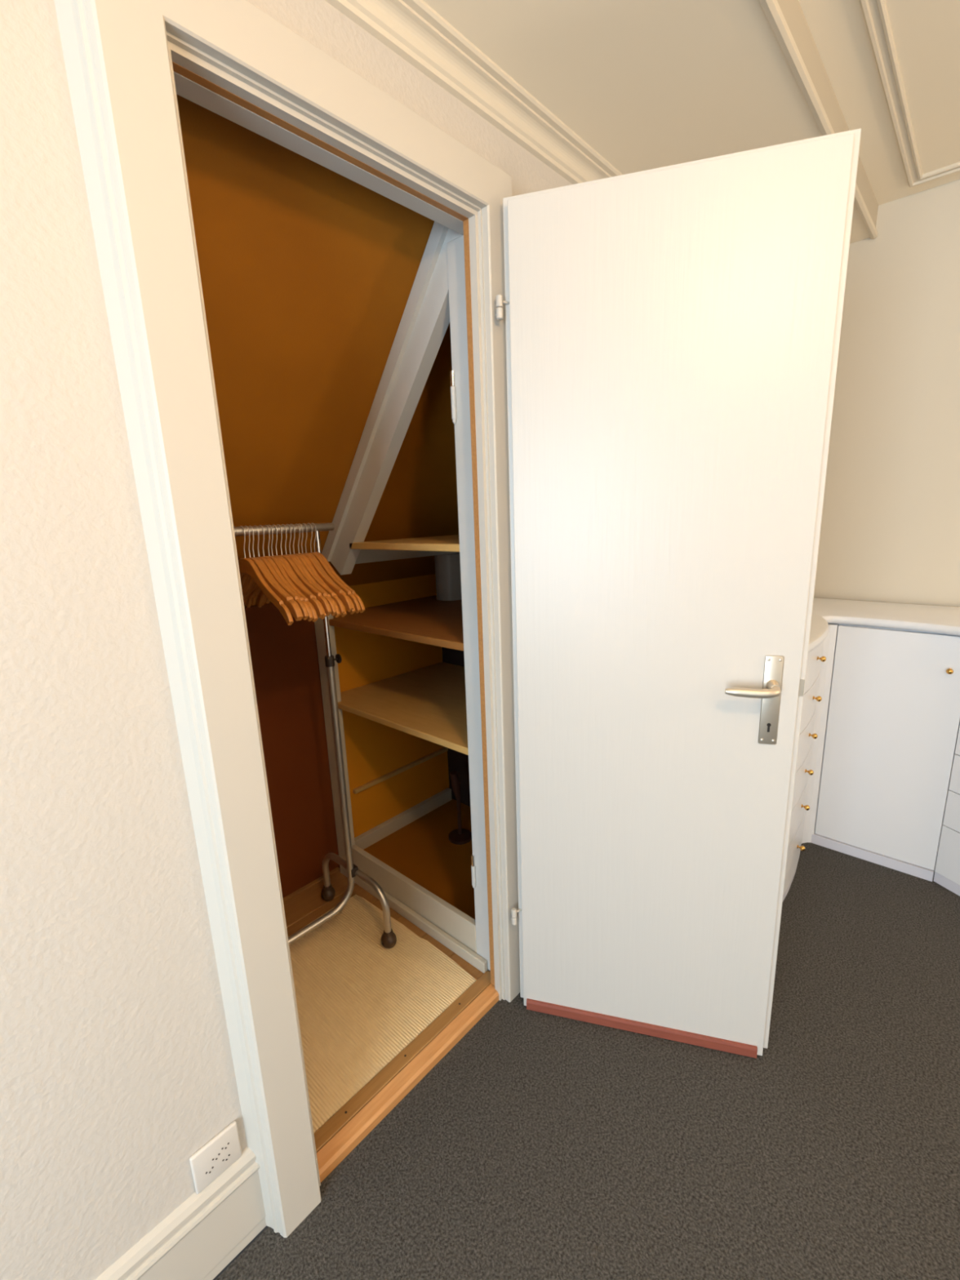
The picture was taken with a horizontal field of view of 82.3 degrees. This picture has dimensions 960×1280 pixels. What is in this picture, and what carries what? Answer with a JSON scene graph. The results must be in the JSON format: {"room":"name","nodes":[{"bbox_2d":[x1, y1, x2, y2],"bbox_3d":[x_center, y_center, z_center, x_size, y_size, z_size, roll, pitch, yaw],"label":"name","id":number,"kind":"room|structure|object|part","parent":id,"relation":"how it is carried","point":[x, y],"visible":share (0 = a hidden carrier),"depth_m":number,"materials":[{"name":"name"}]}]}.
{"room":"bedroom","nodes":[
{"label":"bedroom","id":0,"kind":"room"},
{"bbox_2d":[0,0,572,1279],"bbox_3d":[-0.413,0.035,0.962,0.040,2.340,5.450,10,17,41],"label":"wall","id":1,"kind":"structure","parent":0,"point":[117,1068],"depth_m":0.79,"materials":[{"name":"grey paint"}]},
{"bbox_2d":[94,1146,266,1279],"bbox_3d":[-1.271,1.318,0.193,0.020,0.203,2.512,10,17,41],"label":"baseboard","id":2,"kind":"structure","parent":1,"relation":"attached to","point":[199,1238],"depth_m":1.01,"materials":[{"name":"beige paint"}]},
{"bbox_2d":[189,1120,241,1194],"bbox_3d":[-0.487,0.955,1.016,0.009,0.084,0.084,10,17,41],"label":"wall socket","id":3,"kind":"object","parent":1,"relation":"attached to","point":[218,1154],"visible":1,"depth_m":1.01,"materials":[{"name":"grey plastic"}]},
{"bbox_2d":[53,0,519,1237],"bbox_3d":[-0.181,0.078,1.154,0.062,2.114,0.830,10,17,41],"label":"door frame","id":4,"kind":"structure","parent":1,"relation":"attached to","point":[116,52],"depth_m":0.86,"materials":[{"name":"beige paint"}]},
{"bbox_2d":[173,71,463,235],"bbox_3d":[-0.251,-0.864,0.972,0.040,0.044,0.680,10,17,41],"label":"lintel","id":5,"kind":"object","parent":1,"relation":"attached to","point":[185,87],"visible":0.21,"depth_m":0.93,"materials":[{"name":"grey paint"}]},
{"bbox_2d":[314,970,498,1182],"bbox_3d":[-0.171,1.084,1.408,0.071,0.039,0.660,10,17,41],"label":"threshold","id":6,"kind":"object","parent":1,"relation":"in","point":[335,1139],"depth_m":1.36,"materials":[{"name":"brown wood"}]},
{"bbox_2d":[324,0,622,184],"bbox_3d":[-0.579,-0.977,0.506,0.062,0.054,4.757,10,17,41],"label":"crown molding","id":7,"kind":"structure","parent":1,"relation":"attached to","point":[412,29],"depth_m":1.11,"materials":[{"name":"beige paint"}]},
{"bbox_2d":[495,128,861,1057],"bbox_3d":[0.379,0.077,1.259,0.670,2.022,0.100,2,13,16],"label":"door","id":8,"kind":"structure","parent":1,"relation":"in","point":[673,331],"depth_m":1.21,"materials":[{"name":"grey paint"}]},
{"bbox_3d":[0.587,0.105,1.183,0.114,0.028,0.057,2,13,16],"label":"lever handle","id":9,"kind":"part","parent":8,"relation":"part of","materials":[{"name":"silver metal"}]},
{"bbox_3d":[0.639,0.133,1.206,0.037,0.204,0.004,2,13,16],"label":"handle plate","id":10,"kind":"part","parent":8,"relation":"part of","materials":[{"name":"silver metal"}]},
{"bbox_3d":[0.703,0.105,1.204,0.013,0.038,0.002,2,13,16],"label":"lock plate","id":11,"kind":"part","parent":8,"relation":"part of","materials":[{"name":"silver metal"}]},
{"bbox_2d":[176,93,458,607],"bbox_3d":[-0.536,-0.506,1.470,0.950,1.203,1.820,10,17,41],"label":"ceiling","id":12,"kind":"structure","parent":0,"point":[308,272],"depth_m":1.28,"materials":[{"name":"orange paint"}]},
{"bbox_2d":[244,573,448,897],"bbox_3d":[-0.750,0.351,1.894,0.026,1.330,1.820,10,17,41],"label":"wall","id":13,"kind":"structure","parent":0,"point":[285,664],"depth_m":2.09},
{"bbox_2d":[352,746,448,794],"bbox_3d":[-0.328,0.555,2.376,0.018,0.017,0.520,10,17,41],"label":"batten","id":14,"kind":"object","parent":13,"relation":"attached to","point":[388,775],"visible":0.86,"depth_m":2.35,"materials":[{"name":"brown wood"}]},
{"bbox_2d":[354,787,451,849],"bbox_3d":[-0.328,0.783,2.412,0.026,0.056,0.554,10,17,41],"label":"batten","id":15,"kind":"object","parent":13,"relation":"attached to","point":[378,833],"visible":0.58,"depth_m":2.39,"materials":[{"name":"beige paint"}]},
{"bbox_2d":[282,798,488,980],"bbox_3d":[-0.501,1.016,1.767,0.910,0.095,1.920,10,17,41],"label":"floor","id":16,"kind":"structure","parent":0,"point":[422,851],"depth_m":2.10,"materials":[{"name":"brown wood"}]},
{"bbox_2d":[288,894,475,1133],"bbox_3d":[-0.562,1.068,1.479,0.602,0.006,1.004,10,17,41],"label":"floor mat","id":17,"kind":"object","parent":16,"relation":"on","point":[361,1002],"visible":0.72,"depth_m":1.59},
{"bbox_2d":[233,522,396,948],"bbox_3d":[-0.722,0.393,1.443,0.401,1.342,0.894,10,17,41],"label":"clothes rack","id":18,"kind":"object","parent":17,"relation":"on","point":[388,939],"visible":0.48,"depth_m":1.74,"materials":[{"name":"silver metal"}]},
{"bbox_2d":[238,525,293,625],"bbox_3d":[-0.607,-0.177,1.436,0.402,0.238,0.017,11,18,42],"label":"hanger","id":19,"kind":"object","parent":18,"relation":"hanging from","point":[246,566],"visible":0.74,"depth_m":1.38,"materials":[{"name":"brown wood"}]},
{"bbox_2d":[240,525,301,621],"bbox_3d":[-0.594,-0.176,1.444,0.402,0.244,0.017,10,17,41],"label":"hanger","id":20,"kind":"object","parent":18,"relation":"hanging from","point":[282,595],"visible":0.56,"depth_m":1.38,"materials":[{"name":"brown wood"}]},
{"bbox_2d":[241,525,303,620],"bbox_3d":[-0.587,-0.178,1.451,0.402,0.244,0.017,10,18,42],"label":"hanger","id":21,"kind":"object","parent":18,"relation":"hanging from","point":[246,581],"visible":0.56,"depth_m":1.41,"materials":[{"name":"brown wood"}]},
{"bbox_2d":[242,524,308,619],"bbox_3d":[-0.581,-0.184,1.464,0.402,0.238,0.018,8,16,43],"label":"hanger","id":22,"kind":"object","parent":18,"relation":"hanging from","point":[301,605],"visible":0.54,"depth_m":1.41,"materials":[{"name":"brown wood"}]},
{"bbox_2d":[243,524,313,621],"bbox_3d":[-0.573,-0.187,1.475,0.402,0.238,0.017,10,18,41],"label":"hanger","id":23,"kind":"object","parent":18,"relation":"hanging from","point":[310,617],"visible":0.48,"depth_m":1.42,"materials":[{"name":"brown wood"}]},
{"bbox_2d":[244,524,318,622],"bbox_3d":[-0.563,-0.190,1.484,0.402,0.238,0.017,12,19,41],"label":"hanger","id":24,"kind":"object","parent":18,"relation":"hanging from","point":[275,560],"visible":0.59,"depth_m":1.43,"materials":[{"name":"brown wood"}]},
{"bbox_3d":[-0.731,-0.247,1.284,0.022,0.023,0.894,10,17,41],"label":"hanging rail","id":25,"kind":"part","parent":18,"relation":"part of","materials":[{"name":"silver metal"}]},
{"bbox_2d":[245,524,324,617],"bbox_3d":[-0.555,-0.191,1.490,0.402,0.238,0.017,8,16,40],"label":"hanger","id":26,"kind":"object","parent":18,"relation":"hanging from","point":[319,611],"visible":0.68,"depth_m":1.43,"materials":[{"name":"brown wood"}]},
{"bbox_2d":[251,524,326,619],"bbox_3d":[-0.548,-0.194,1.501,0.402,0.238,0.017,10,18,41],"label":"hanger","id":27,"kind":"object","parent":18,"relation":"hanging from","point":[253,602],"visible":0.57,"depth_m":1.46,"materials":[{"name":"brown wood"}]},
{"bbox_2d":[256,524,332,615],"bbox_3d":[-0.534,-0.193,1.507,0.402,0.244,0.017,10,18,42],"label":"hanger","id":28,"kind":"object","parent":18,"relation":"hanging from","point":[322,600],"visible":0.54,"depth_m":1.45,"materials":[{"name":"brown wood"}]},
{"bbox_2d":[262,524,337,615],"bbox_3d":[-0.529,-0.199,1.520,0.402,0.238,0.017,8,17,41],"label":"hanger","id":29,"kind":"object","parent":18,"relation":"hanging from","point":[332,606],"visible":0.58,"depth_m":1.46,"materials":[{"name":"brown wood"}]},
{"bbox_2d":[264,524,340,617],"bbox_3d":[-0.522,-0.202,1.529,0.402,0.238,0.017,11,18,40],"label":"hanger","id":30,"kind":"object","parent":18,"relation":"hanging from","point":[297,558],"visible":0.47,"depth_m":1.48,"materials":[{"name":"brown wood"}]},
{"bbox_2d":[266,524,345,615],"bbox_3d":[-0.513,-0.204,1.537,0.402,0.238,0.018,9,17,40],"label":"hanger","id":31,"kind":"object","parent":18,"relation":"hanging from","point":[336,599],"visible":0.44,"depth_m":1.47,"materials":[{"name":"brown wood"}]},
{"bbox_2d":[295,523,346,617],"bbox_3d":[-0.507,-0.204,1.552,0.402,0.245,0.017,10,18,42],"label":"hanger","id":32,"kind":"object","parent":18,"relation":"hanging from","point":[304,556],"visible":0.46,"depth_m":1.50,"materials":[{"name":"brown wood"}]},
{"bbox_3d":[-0.566,0.504,1.612,0.022,0.851,0.403,10,17,41],"label":"post","id":33,"kind":"part","parent":18,"relation":"part of","materials":[{"name":"silver metal"}]},
{"bbox_3d":[-0.460,-0.126,1.612,0.013,0.390,0.013,5,15,27],"label":"post","id":34,"kind":"part","parent":18,"relation":"part of","materials":[{"name":"silver metal"}]},
{"bbox_2d":[297,523,353,612],"bbox_3d":[-0.495,-0.209,1.556,0.402,0.238,0.017,8,16,42],"label":"hanger","id":35,"kind":"object","parent":18,"relation":"hanging from","point":[343,597],"visible":0.52,"depth_m":1.48,"materials":[{"name":"brown wood"}]},
{"bbox_2d":[302,523,355,614],"bbox_3d":[-0.489,-0.211,1.565,0.402,0.238,0.017,11,18,41],"label":"hanger","id":36,"kind":"object","parent":18,"relation":"hanging from","point":[353,611],"visible":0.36,"depth_m":1.52,"materials":[{"name":"brown wood"}]},
{"bbox_2d":[308,523,360,613],"bbox_3d":[-0.478,-0.214,1.576,0.402,0.238,0.017,11,18,41],"label":"hanger","id":37,"kind":"object","parent":18,"relation":"hanging from","point":[356,604],"visible":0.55,"depth_m":1.51,"materials":[{"name":"brown wood"}]},
{"bbox_2d":[311,523,364,613],"bbox_3d":[-0.470,-0.216,1.585,0.402,0.238,0.017,11,18,39],"label":"hanger","id":38,"kind":"object","parent":18,"relation":"hanging from","point":[353,592],"visible":0.38,"depth_m":1.52,"materials":[{"name":"brown wood"}]},
{"bbox_3d":[-0.432,0.057,1.678,0.029,0.029,0.010,10,17,41],"label":"clamp knob","id":39,"kind":"part","parent":18,"relation":"part of","materials":[{"name":"black plastic"}]},
{"bbox_2d":[314,221,490,973],"bbox_3d":[-0.290,-0.069,1.701,0.805,2.103,0.063,10,17,41],"label":"frame","id":40,"kind":"object","parent":16,"relation":"on","point":[437,299],"visible":0.79,"depth_m":1.52,"materials":[{"name":"grey paint"}]},
{"bbox_3d":[-0.539,0.326,2.036,0.093,1.200,0.022,10,17,41],"label":"post","id":41,"kind":"part","parent":40,"relation":"part of","materials":[{"name":"beige paint"}]},
{"bbox_2d":[328,595,463,651],"bbox_3d":[-0.113,-0.084,1.946,0.740,0.022,0.613,10,17,41],"label":"shelf","id":42,"kind":"object","parent":40,"relation":"attached to","point":[429,620],"visible":0.42,"depth_m":1.83,"materials":[{"name":"brown wood"}]},
{"bbox_2d":[434,552,462,600],"bbox_3d":[-0.126,-0.261,2.251,0.114,0.186,0.105,10,17,41],"label":"paper roll","id":43,"kind":"object","parent":42,"relation":"on","point":[447,566],"visible":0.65,"depth_m":2.21,"materials":[{"name":"grey paper"}]},
{"bbox_2d":[337,662,468,755],"bbox_3d":[-0.103,0.212,2.014,0.740,0.022,0.613,10,17,41],"label":"shelf","id":44,"kind":"object","parent":40,"relation":"attached to","point":[428,703],"visible":0.7,"depth_m":1.94,"materials":[{"name":"brown wood"}]},
{"bbox_2d":[349,534,459,551],"bbox_3d":[-0.029,-0.326,1.803,0.488,0.020,0.613,10,17,41],"label":"shelf","id":45,"kind":"object","parent":40,"relation":"attached to","point":[443,543],"visible":0.48,"depth_m":1.61,"materials":[{"name":"brown wood"}]},
{"bbox_2d":[355,549,459,564],"bbox_3d":[-0.256,-0.330,2.025,0.022,0.054,0.592,10,17,41],"label":"batten","id":46,"kind":"object","parent":40,"relation":"attached to","point":[365,556],"visible":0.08,"depth_m":1.94,"materials":[{"name":"beige paint"}]},
{"bbox_3d":[-0.246,0.893,1.910,0.649,0.132,0.021,10,17,41],"label":"rail","id":47,"kind":"part","parent":40,"relation":"part of","materials":[{"name":"beige paint"}]},
{"bbox_3d":[-0.012,0.045,1.472,0.062,1.964,0.028,10,17,41],"label":"post","id":48,"kind":"part","parent":40,"relation":"part of","materials":[{"name":"grey paint"}]},
{"bbox_2d":[448,770,471,844],"bbox_3d":[-0.088,0.679,2.268,0.099,0.307,0.099,10,17,41],"label":"stick","id":49,"kind":"object","parent":16,"relation":"on","point":[460,836],"visible":0.97,"depth_m":2.26,"materials":[{"name":"wood"}]},
{"bbox_2d":[441,647,470,806],"bbox_3d":[0.076,-0.212,2.208,0.940,2.230,0.050,10,17,41],"label":"wall","id":50,"kind":"structure","parent":0,"point":[458,762],"depth_m":2.53,"materials":[{"name":"black"}]},
{"bbox_2d":[215,811,959,1279],"bbox_3d":[0.971,1.420,0.036,3.545,0.080,5.450,10,17,41],"label":"floor","id":51,"kind":"structure","parent":0,"point":[540,1146],"depth_m":1.23,"materials":[{"name":"grey carpet"}]},
{"bbox_2d":[782,641,826,901],"bbox_3d":[0.904,0.441,2.057,0.568,0.928,0.735,10,17,41],"label":"drawers","id":52,"kind":"object","parent":51,"relation":"on","point":[814,656],"visible":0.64,"depth_m":1.91,"materials":[{"name":"white paint"}]},
{"bbox_3d":[1.068,0.788,1.986,0.744,0.189,0.127,-12,17,-38],"label":"drawer","id":53,"kind":"part","parent":52,"relation":"part of","materials":[{"name":"white paint"}]},
{"bbox_3d":[1.063,0.627,1.949,0.744,0.135,0.127,-12,17,-38],"label":"drawer","id":54,"kind":"part","parent":52,"relation":"part of","materials":[{"name":"white paint"}]},
{"bbox_3d":[1.180,0.764,2.019,0.026,0.020,0.020,10,17,41],"label":"knob","id":55,"kind":"part","parent":52,"relation":"part of","materials":[{"name":"gold metal"}]},
{"bbox_3d":[1.058,0.493,1.918,0.744,0.135,0.127,-12,17,-38],"label":"drawer","id":56,"kind":"part","parent":52,"relation":"part of","materials":[{"name":"white paint"}]},
{"bbox_3d":[1.175,0.603,1.982,0.026,0.020,0.020,10,17,41],"label":"knob","id":57,"kind":"part","parent":52,"relation":"part of","materials":[{"name":"gold metal"}]},
{"bbox_3d":[1.053,0.359,1.887,0.744,0.134,0.127,-12,17,-38],"label":"drawer","id":58,"kind":"part","parent":52,"relation":"part of","materials":[{"name":"white paint"}]},
{"bbox_3d":[1.170,0.469,1.951,0.026,0.020,0.020,10,17,41],"label":"knob","id":59,"kind":"part","parent":52,"relation":"part of","materials":[{"name":"gold metal"}]},
{"bbox_3d":[1.048,0.225,1.857,0.744,0.134,0.127,-12,17,-38],"label":"drawer","id":60,"kind":"part","parent":52,"relation":"part of","materials":[{"name":"white paint"}]},
{"bbox_3d":[1.043,0.087,1.825,0.744,0.143,0.127,-12,17,-38],"label":"drawer","id":61,"kind":"part","parent":52,"relation":"part of","materials":[{"name":"white paint"}]},
{"bbox_3d":[1.165,0.335,1.921,0.026,0.020,0.020,10,17,41],"label":"knob","id":62,"kind":"part","parent":52,"relation":"part of","materials":[{"name":"gold metal"}]},
{"bbox_3d":[1.160,0.201,1.890,0.026,0.020,0.020,10,17,41],"label":"knob","id":63,"kind":"part","parent":52,"relation":"part of","materials":[{"name":"gold metal"}]},
{"bbox_3d":[1.155,0.064,1.858,0.026,0.020,0.020,10,17,41],"label":"knob","id":64,"kind":"part","parent":52,"relation":"part of","materials":[{"name":"gold metal"}]},
{"bbox_2d":[808,597,959,652],"bbox_3d":[1.449,-0.002,1.736,1.689,0.034,1.200,10,17,41],"label":"countertop","id":65,"kind":"structure","parent":52,"relation":"on","point":[916,617],"depth_m":2.04,"materials":[{"name":"white paint"}]},
{"bbox_2d":[801,623,959,881],"bbox_3d":[1.609,0.386,2.188,0.425,0.927,0.413,10,17,41],"label":"base cabinet","id":66,"kind":"object","parent":51,"relation":"on","point":[887,715],"visible":0.98,"depth_m":2.06,"materials":[{"name":"white paint"}]},
{"bbox_3d":[1.606,0.107,1.878,0.020,0.020,0.026,10,17,41],"label":"knob","id":67,"kind":"part","parent":66,"relation":"part of","materials":[{"name":"gold metal"}]},
{"bbox_2d":[933,722,959,896],"bbox_3d":[2.012,0.466,1.777,0.730,0.926,0.494,10,17,41],"label":"base cabinet","id":68,"kind":"object","parent":51,"relation":"on","point":[947,870],"visible":1,"depth_m":1.96,"materials":[{"name":"white paint"}]},
{"bbox_3d":[1.932,0.813,1.741,0.735,0.189,0.166,7,16,36],"label":"drawer","id":69,"kind":"part","parent":68,"relation":"part of","materials":[{"name":"white paint"}]},
{"bbox_3d":[1.926,0.652,1.704,0.735,0.135,0.166,7,16,36],"label":"drawer","id":70,"kind":"part","parent":68,"relation":"part of","materials":[{"name":"white paint"}]},
{"bbox_3d":[1.921,0.518,1.674,0.735,0.135,0.166,7,16,36],"label":"drawer","id":71,"kind":"part","parent":68,"relation":"part of","materials":[{"name":"white paint"}]},
{"bbox_3d":[1.917,0.384,1.643,0.735,0.134,0.166,7,16,36],"label":"drawer","id":72,"kind":"part","parent":68,"relation":"part of","materials":[{"name":"white paint"}]},
{"bbox_2d":[422,0,959,243],"bbox_3d":[0.874,-0.923,-0.489,3.582,0.185,5.450,10,17,41],"label":"ceiling","id":73,"kind":"structure","parent":0,"point":[646,84],"depth_m":1.19,"materials":[{"name":"beige paint"}]},
{"bbox_2d":[758,0,878,239],"bbox_3d":[-0.231,-0.944,0.187,0.020,0.019,4.751,10,17,41],"label":"trim","id":74,"kind":"structure","parent":73,"relation":"attached to","point":[772,11],"depth_m":1.17,"materials":[{"name":"beige paint"}]},
{"bbox_2d":[777,0,878,227],"bbox_3d":[-0.237,-0.989,0.167,0.003,0.073,4.732,10,17,41],"label":"ceiling beam","id":75,"kind":"structure","parent":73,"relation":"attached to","point":[792,11],"depth_m":1.24,"materials":[{"name":"beige paint"}]},
{"bbox_2d":[859,0,959,187],"bbox_3d":[1.138,-1.031,0.002,2.063,0.015,2.950,10,17,41],"label":"trim","id":76,"kind":"structure","parent":73,"relation":"attached to","point":[875,14],"depth_m":1.33,"materials":[{"name":"beige paint"}]},
{"bbox_2d":[813,178,959,808],"bbox_3d":[2.537,-0.274,1.493,3.562,2.560,0.679,10,17,41],"label":"wall","id":77,"kind":"structure","parent":0,"point":[890,528],"depth_m":2.05,"materials":[{"name":"beige paint"}]}
]}

